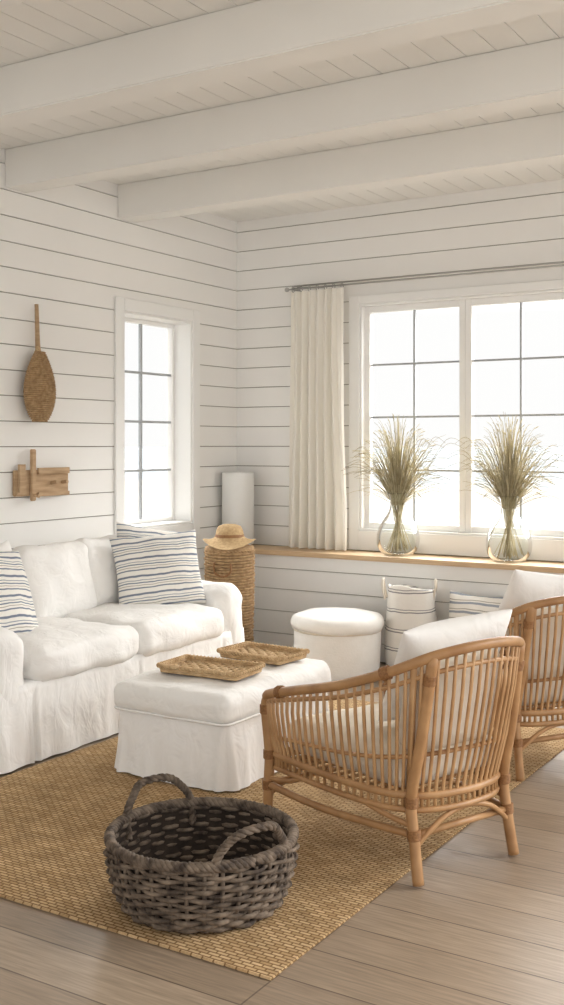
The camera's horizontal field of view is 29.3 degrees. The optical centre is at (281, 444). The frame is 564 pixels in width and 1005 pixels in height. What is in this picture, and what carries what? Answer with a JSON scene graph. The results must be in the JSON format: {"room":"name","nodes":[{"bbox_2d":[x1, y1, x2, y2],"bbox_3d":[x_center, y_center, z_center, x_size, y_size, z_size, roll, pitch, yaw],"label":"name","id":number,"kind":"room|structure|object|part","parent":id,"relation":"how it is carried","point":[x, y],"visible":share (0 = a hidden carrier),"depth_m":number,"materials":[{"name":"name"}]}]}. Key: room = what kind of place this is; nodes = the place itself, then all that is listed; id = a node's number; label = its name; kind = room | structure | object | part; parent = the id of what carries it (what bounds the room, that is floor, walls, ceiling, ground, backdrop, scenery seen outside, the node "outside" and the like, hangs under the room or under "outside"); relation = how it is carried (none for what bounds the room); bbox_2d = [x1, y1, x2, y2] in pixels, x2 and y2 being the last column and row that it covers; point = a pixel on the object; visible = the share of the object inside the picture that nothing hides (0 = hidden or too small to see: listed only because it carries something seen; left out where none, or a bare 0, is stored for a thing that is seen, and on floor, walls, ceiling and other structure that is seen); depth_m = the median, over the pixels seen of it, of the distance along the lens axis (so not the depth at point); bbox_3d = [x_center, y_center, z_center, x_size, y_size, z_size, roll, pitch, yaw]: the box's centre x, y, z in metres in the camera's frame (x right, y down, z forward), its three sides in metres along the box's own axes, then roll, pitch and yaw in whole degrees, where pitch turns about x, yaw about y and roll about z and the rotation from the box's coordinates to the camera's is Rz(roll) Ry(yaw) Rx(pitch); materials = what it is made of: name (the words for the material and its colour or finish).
{"room":"living room","nodes":[
{"label":"living room","id":0,"kind":"room"},
{"bbox_2d":[0,148,236,580],"bbox_3d":[-2.931,-0.109,4.411,0.200,3.252,9.500,0,0,32],"label":"wall","id":1,"kind":"structure","parent":0,"point":[67,251],"depth_m":6.95,"materials":[{"name":"paint"}]},
{"bbox_2d":[23,304,55,421],"bbox_3d":[-1.454,-0.493,6.484,0.110,0.706,0.256,0,0,32],"label":"paddle","id":2,"kind":"object","parent":1,"relation":"attached to","point":[39,389],"visible":1,"depth_m":6.44,"materials":[{"name":"brown wicker"}]},
{"bbox_2d":[23,351,55,421],"bbox_3d":[-1.454,-0.351,6.484,0.110,0.422,0.256,0,0,32],"label":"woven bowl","id":3,"kind":"object","parent":2,"relation":"on","point":[39,389],"depth_m":6.44,"materials":[{"name":"brown wicker"}]},
{"bbox_2d":[13,449,69,500],"bbox_3d":[-1.438,0.180,6.545,0.093,0.310,0.450,0,0,32],"label":"wall rack","id":4,"kind":"object","parent":1,"relation":"attached to","point":[34,483],"visible":1,"depth_m":6.51,"materials":[{"name":"brown wood"}]},
{"bbox_2d":[114,296,199,534],"bbox_3d":[-0.858,-0.165,7.556,0.022,1.640,0.940,0,0,32],"label":"window frame","id":5,"kind":"structure","parent":1,"relation":"attached to","point":[121,304],"depth_m":7.26,"materials":[{"name":"paint"}]},
{"bbox_2d":[125,311,191,527],"bbox_3d":[-0.944,-0.165,7.609,0.200,1.470,0.769,0,0,32],"label":"window","id":6,"kind":"structure","parent":1,"relation":"in","point":[179,332],"depth_m":7.90,"materials":[{"name":"paint"}]},
{"bbox_3d":[-1.002,-0.165,7.645,0.022,1.382,0.680,0,0,32],"label":"muntins","id":7,"kind":"part","parent":6,"relation":"part of","materials":[{"name":"white wood"}]},
{"bbox_2d":[0,663,563,1004],"bbox_3d":[-0.071,1.550,2.762,6.800,0.100,9.700,0,0,32],"label":"floor","id":8,"kind":"structure","parent":0,"point":[485,925],"depth_m":3.20,"materials":[{"name":"brown wood"}]},
{"bbox_2d":[0,522,244,773],"bbox_3d":[-1.164,0.982,6.012,1.086,1.023,2.145,0,0,32],"label":"slipcovered sofa","id":9,"kind":"object","parent":8,"relation":"on","point":[79,619],"visible":0.93,"depth_m":5.79,"materials":[{"name":"white fabric"}]},
{"bbox_2d":[0,540,11,551],"bbox_3d":[-1.490,0.760,5.620,0.176,0.460,0.500,-15,2,16],"label":"pillow","id":10,"kind":"object","parent":9,"relation":"on","point":[5,546],"depth_m":5.77,"materials":[{"name":"fabric"}]},
{"bbox_3d":[-1.658,1.066,5.235,1.011,0.465,0.270,0,0,32],"label":"arm","id":11,"kind":"part","parent":9,"relation":"part of"},
{"bbox_2d":[0,550,38,633],"bbox_3d":[-1.415,0.745,5.362,0.186,0.480,0.520,-24,-14,20],"label":"striped pillow","id":12,"kind":"object","parent":9,"relation":"on","point":[17,610],"depth_m":5.38,"materials":[{"name":"white fabric"}]},
{"bbox_2d":[12,540,97,617],"bbox_3d":[-1.302,0.781,6.149,0.246,0.456,0.574,-16,-8,31],"label":"cushion","id":13,"kind":"object","parent":9,"relation":"on","point":[62,577],"depth_m":6.07,"materials":[{"name":"white fabric"}]},
{"bbox_2d":[22,616,137,681],"bbox_3d":[-1.277,1.039,5.617,0.846,0.224,0.796,0,0,32],"label":"seat cushion","id":14,"kind":"object","parent":9,"relation":"on","point":[55,648],"depth_m":5.40,"materials":[{"name":"white fabric"}]},
{"bbox_2d":[78,535,118,604],"bbox_3d":[-1.065,0.781,6.533,0.240,0.466,0.522,-16,-8,31],"label":"cushion","id":15,"kind":"object","parent":9,"relation":"on","point":[97,554],"depth_m":6.36,"materials":[{"name":"white fabric"}]},
{"bbox_2d":[65,602,221,655],"bbox_3d":[-0.864,1.038,6.282,0.836,0.228,0.803,0,0,32],"label":"seat cushion","id":16,"kind":"object","parent":9,"relation":"on","point":[162,628],"depth_m":6.07,"materials":[{"name":"white fabric"}]},
{"bbox_2d":[117,522,179,537],"bbox_3d":[-0.796,0.729,6.646,0.500,0.460,0.162,11,-21,-25],"label":"striped pillow","id":17,"kind":"object","parent":9,"relation":"on","point":[123,530],"depth_m":6.62,"materials":[{"name":"white fabric"}]},
{"bbox_2d":[109,530,204,604],"bbox_3d":[-0.740,0.754,6.471,0.540,0.460,0.188,-4,-17,-21],"label":"striped pillow","id":18,"kind":"object","parent":9,"relation":"on","point":[146,568],"depth_m":6.41,"materials":[{"name":"white fabric"}]},
{"bbox_3d":[-0.697,1.064,6.791,1.009,0.466,0.266,0,0,32],"label":"arm","id":19,"kind":"part","parent":9,"relation":"part of"},
{"bbox_2d":[204,544,254,641],"bbox_3d":[-0.363,1.087,7.465,0.356,0.822,0.364,0,0,32],"label":"hamper","id":20,"kind":"object","parent":8,"relation":"on","point":[236,567],"visible":0.51,"depth_m":7.34,"materials":[{"name":"wicker"}]},
{"bbox_3d":[-0.404,0.847,7.298,0.142,0.102,0.045,0,0,15],"label":"rope handle","id":21,"kind":"part","parent":20,"relation":"part of","materials":[{"name":"wicker"}]},
{"bbox_2d":[203,524,255,549],"bbox_3d":[-0.362,0.627,7.467,0.370,0.161,0.370,0,0,32],"label":"straw sun hat","id":22,"kind":"object","parent":20,"relation":"on","point":[227,536],"visible":1,"depth_m":7.38,"materials":[{"name":"wicker"}]},
{"bbox_3d":[-0.362,0.695,7.467,0.336,0.041,0.336,0,0,32],"label":"woven lid","id":23,"kind":"part","parent":20,"relation":"part of","materials":[{"name":"brown wicker"}]},
{"bbox_2d":[0,699,563,980],"bbox_3d":[-0.081,1.496,4.849,2.010,0.008,3.060,0,0,32],"label":"jute rug","id":24,"kind":"object","parent":8,"relation":"on","point":[55,814],"visible":0.52,"depth_m":3.96,"materials":[{"name":"beige wicker"}]},
{"bbox_2d":[103,773,299,933],"bbox_3d":[-0.262,1.322,3.538,0.639,0.335,0.638,0,0,-10],"label":"wicker basket","id":25,"kind":"object","parent":24,"relation":"on","point":[191,864],"visible":1,"depth_m":3.36,"materials":[{"name":"wicker"}]},
{"bbox_2d":[114,653,329,791],"bbox_3d":[-0.261,1.274,5.184,0.714,0.428,1.006,0,0,32],"label":"ottoman","id":26,"kind":"object","parent":24,"relation":"on","point":[206,733],"visible":0.64,"depth_m":4.78,"materials":[{"name":"white fabric"}]},
{"bbox_2d":[156,654,264,680],"bbox_3d":[-0.332,1.040,5.051,0.458,0.045,0.278,0,0,29],"label":"woven tray","id":27,"kind":"object","parent":26,"relation":"on","point":[186,664],"visible":1,"depth_m":5.04,"materials":[{"name":"brown wicker"}]},
{"bbox_2d":[115,653,329,726],"bbox_3d":[-0.264,1.146,5.174,0.684,0.171,0.981,0,0,32],"label":"cushion","id":28,"kind":"object","parent":26,"relation":"on","point":[157,698],"depth_m":4.82,"materials":[{"name":"white fabric"}]},
{"bbox_2d":[217,641,309,665],"bbox_3d":[-0.095,1.040,5.398,0.408,0.045,0.278,0,0,36],"label":"woven tray","id":29,"kind":"object","parent":26,"relation":"on","point":[272,654],"visible":1,"depth_m":5.39,"materials":[{"name":"brown wicker"}]},
{"bbox_2d":[260,609,525,886],"bbox_3d":[0.453,1.048,4.069,0.713,0.894,0.923,0,0,-36],"label":"rattan armchair","id":30,"kind":"object","parent":24,"relation":"on","point":[432,720],"visible":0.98,"depth_m":3.81,"materials":[{"name":"wicker"}]},
{"bbox_2d":[287,702,494,787],"bbox_3d":[0.417,1.119,4.120,0.548,0.152,0.677,0,0,-36],"label":"seat cushion","id":31,"kind":"object","parent":30,"relation":"on","point":[391,765],"depth_m":3.87,"materials":[{"name":"fabric"}]},
{"bbox_2d":[378,609,511,721],"bbox_3d":[0.599,0.815,3.990,0.462,0.465,0.208,-7,37,-24],"label":"pillow","id":32,"kind":"object","parent":30,"relation":"on","point":[432,636],"depth_m":3.85,"materials":[{"name":"white fabric"}]},
{"bbox_2d":[399,650,502,749],"bbox_3d":[0.597,0.911,3.873,0.435,0.349,0.155,0,14,-36],"label":"cushion","id":33,"kind":"object","parent":30,"relation":"on","point":[469,656],"depth_m":3.81,"materials":[{"name":"white fabric"}]},
{"bbox_2d":[493,569,563,780],"bbox_3d":[1.133,1.030,5.203,0.713,0.928,0.905,0,0,-25],"label":"rattan armchair","id":34,"kind":"object","parent":24,"relation":"on","point":[536,600],"visible":0.38,"depth_m":4.86,"materials":[{"name":"wicker"}]},
{"bbox_2d":[497,569,563,635],"bbox_3d":[1.206,0.791,5.094,0.460,0.440,0.184,8,23,-25],"label":"pillow","id":35,"kind":"object","parent":34,"relation":"on","point":[524,587],"depth_m":4.95,"materials":[{"name":"fabric"}]},
{"bbox_2d":[507,661,563,705],"bbox_3d":[1.106,1.119,5.257,0.547,0.157,0.670,0,0,-25],"label":"seat cushion","id":36,"kind":"object","parent":34,"relation":"on","point":[561,667],"depth_m":4.94,"materials":[{"name":"fabric"}]},
{"bbox_2d":[512,606,563,679],"bbox_3d":[1.239,0.909,4.987,0.422,0.340,0.147,0,14,-25],"label":"cushion","id":37,"kind":"object","parent":34,"relation":"on","point":[552,620],"depth_m":4.90,"materials":[{"name":"fabric"}]},
{"bbox_2d":[291,607,382,680],"bbox_3d":[0.365,1.289,7.030,0.611,0.428,0.616,0,0,32],"label":"pouf","id":38,"kind":"object","parent":8,"relation":"on","point":[346,639],"visible":0.87,"depth_m":6.79,"materials":[{"name":"fabric"}]},
{"bbox_2d":[291,607,382,634],"bbox_3d":[0.365,1.137,7.030,0.611,0.124,0.616,0,0,32],"label":"cushion","id":39,"kind":"object","parent":38,"relation":"on","point":[317,620],"depth_m":6.83,"materials":[{"name":"fabric"}]},
{"bbox_2d":[251,544,563,662],"bbox_3d":[2.372,1.132,6.525,6.597,0.734,0.329,0,0,32],"label":"window ledge","id":40,"kind":"object","parent":8,"relation":"on","point":[288,580],"visible":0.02,"depth_m":7.54,"materials":[{"name":"paint"}]},
{"bbox_2d":[222,472,253,544],"bbox_3d":[-0.332,0.484,8.154,0.242,0.560,0.242,0,0,32],"label":"table lamp","id":41,"kind":"object","parent":40,"relation":"on","point":[237,487],"visible":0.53,"depth_m":8.05,"materials":[{"name":"white fabric"}]},
{"bbox_2d":[343,414,463,555],"bbox_3d":[0.825,0.269,7.477,0.959,0.986,0.348,0,0,32],"label":"vase","id":42,"kind":"object","parent":40,"relation":"on","point":[397,484],"visible":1,"depth_m":7.46,"materials":[{"name":"clear glass"}]},
{"bbox_3d":[0.805,0.548,7.493,0.298,0.427,0.298,0,0,32],"label":"glass","id":43,"kind":"part","parent":42,"relation":"part of","materials":[{"name":"clear glass"}]},
{"bbox_2d":[448,412,563,562],"bbox_3d":[1.504,0.271,7.056,0.933,0.982,0.337,0,0,33],"label":"vase","id":44,"kind":"object","parent":40,"relation":"on","point":[508,481],"visible":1,"depth_m":7.05,"materials":[{"name":"clear glass"}]},
{"bbox_3d":[1.486,0.548,7.072,0.298,0.427,0.298,0,0,32],"label":"glass","id":45,"kind":"part","parent":44,"relation":"part of","materials":[{"name":"clear glass"}]},
{"bbox_2d":[381,577,437,665],"bbox_3d":[0.839,1.184,7.087,0.367,0.624,0.337,0,0,12],"label":"fabric basket","id":46,"kind":"object","parent":8,"relation":"on","point":[407,608],"visible":0.66,"depth_m":6.95,"materials":[{"name":"fabric"}]},
{"bbox_2d":[449,590,502,618],"bbox_3d":[1.240,1.215,6.882,0.423,0.548,0.224,0,0,24],"label":"pillow","id":47,"kind":"object","parent":8,"relation":"on","point":[460,605],"visible":0.3,"depth_m":6.87,"materials":[{"name":"white fabric"}]},
{"bbox_2d":[0,0,563,221],"bbox_3d":[-0.046,-1.795,2.747,6.858,0.120,9.700,0,0,32],"label":"ceiling","id":48,"kind":"structure","parent":0,"point":[29,29],"depth_m":5.11,"materials":[{"name":"paint"}]},
{"bbox_2d":[0,0,26,8],"bbox_3d":[0.159,-1.622,2.944,6.600,0.225,0.170,0,0,32],"label":"ceiling beam","id":49,"kind":"structure","parent":48,"relation":"attached to","point":[3,3],"depth_m":3.69,"materials":[{"name":"white wood"}]},
{"bbox_2d":[0,0,563,129],"bbox_3d":[0.700,-1.622,3.820,6.600,0.225,0.170,0,0,32],"label":"ceiling beam","id":50,"kind":"structure","parent":48,"relation":"attached to","point":[259,37],"depth_m":4.32,"materials":[{"name":"white wood"}]},
{"bbox_2d":[5,37,563,192],"bbox_3d":[1.225,-1.622,4.671,6.600,0.225,0.170,0,0,32],"label":"ceiling beam","id":51,"kind":"structure","parent":48,"relation":"attached to","point":[530,75],"depth_m":5.27,"materials":[{"name":"white wood"}]},
{"bbox_2d":[118,112,563,221],"bbox_3d":[1.756,-1.622,5.530,6.600,0.225,0.170,0,0,32],"label":"ceiling beam","id":52,"kind":"structure","parent":48,"relation":"attached to","point":[534,141],"depth_m":6.27,"materials":[{"name":"white wood"}]},
{"bbox_2d":[236,179,563,561],"bbox_3d":[2.425,-0.109,6.804,6.800,3.252,0.200,0,0,32],"label":"wall","id":53,"kind":"structure","parent":0,"point":[523,224],"depth_m":7.90,"materials":[{"name":"paint"}]},
{"bbox_2d":[285,261,563,291],"bbox_3d":[1.498,-1.162,7.186,3.420,0.075,0.122,0,0,32],"label":"curtain rod","id":54,"kind":"object","parent":53,"relation":"attached to","point":[298,286],"depth_m":7.45,"materials":[{"name":"grey metal"}]},
{"bbox_2d":[289,283,346,550],"bbox_3d":[0.252,-0.207,7.891,0.511,1.931,0.102,0,0,32],"label":"curtain","id":55,"kind":"object","parent":54,"relation":"hanging from","point":[317,479],"visible":1,"depth_m":7.89,"materials":[{"name":"white fabric"}]},
{"bbox_3d":[0.252,-0.189,7.891,0.511,1.893,0.102,0,0,32],"label":"linen panel","id":56,"kind":"part","parent":55,"relation":"part of","materials":[{"name":"white fabric"}]},
{"bbox_2d":[349,279,563,561],"bbox_3d":[1.575,-0.160,7.198,2.550,1.840,0.022,0,0,32],"label":"window frame","id":57,"kind":"structure","parent":53,"relation":"attached to","point":[439,544],"depth_m":7.59,"materials":[{"name":"paint"}]},
{"bbox_2d":[360,289,563,539],"bbox_3d":[1.605,-0.200,7.246,2.379,1.640,0.110,0,0,32],"label":"window","id":58,"kind":"structure","parent":53,"relation":"in","point":[466,304],"depth_m":7.46,"materials":[{"name":"paint"}]},
{"bbox_3d":[1.610,-0.200,7.264,2.259,1.519,0.022,0,0,32],"label":"muntins","id":59,"kind":"part","parent":58,"relation":"part of","materials":[{"name":"white wood"}]},
{"label":"outside","id":60,"kind":"structure","parent":0,"visible":0},
{"bbox_2d":[125,480,563,529],"bbox_3d":[66.278,3.050,-112.086,360.000,0.100,265.000,0,0,32],"label":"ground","id":61,"kind":"structure","parent":60,"point":[434,507],"depth_m":52.68,"materials":[{"name":"white"}]},
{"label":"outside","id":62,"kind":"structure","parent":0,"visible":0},
{"bbox_2d":[125,447,563,488],"bbox_3d":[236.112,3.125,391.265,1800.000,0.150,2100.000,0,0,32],"label":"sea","id":63,"kind":"structure","parent":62,"point":[152,457],"depth_m":178.05,"materials":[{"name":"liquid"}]}
]}

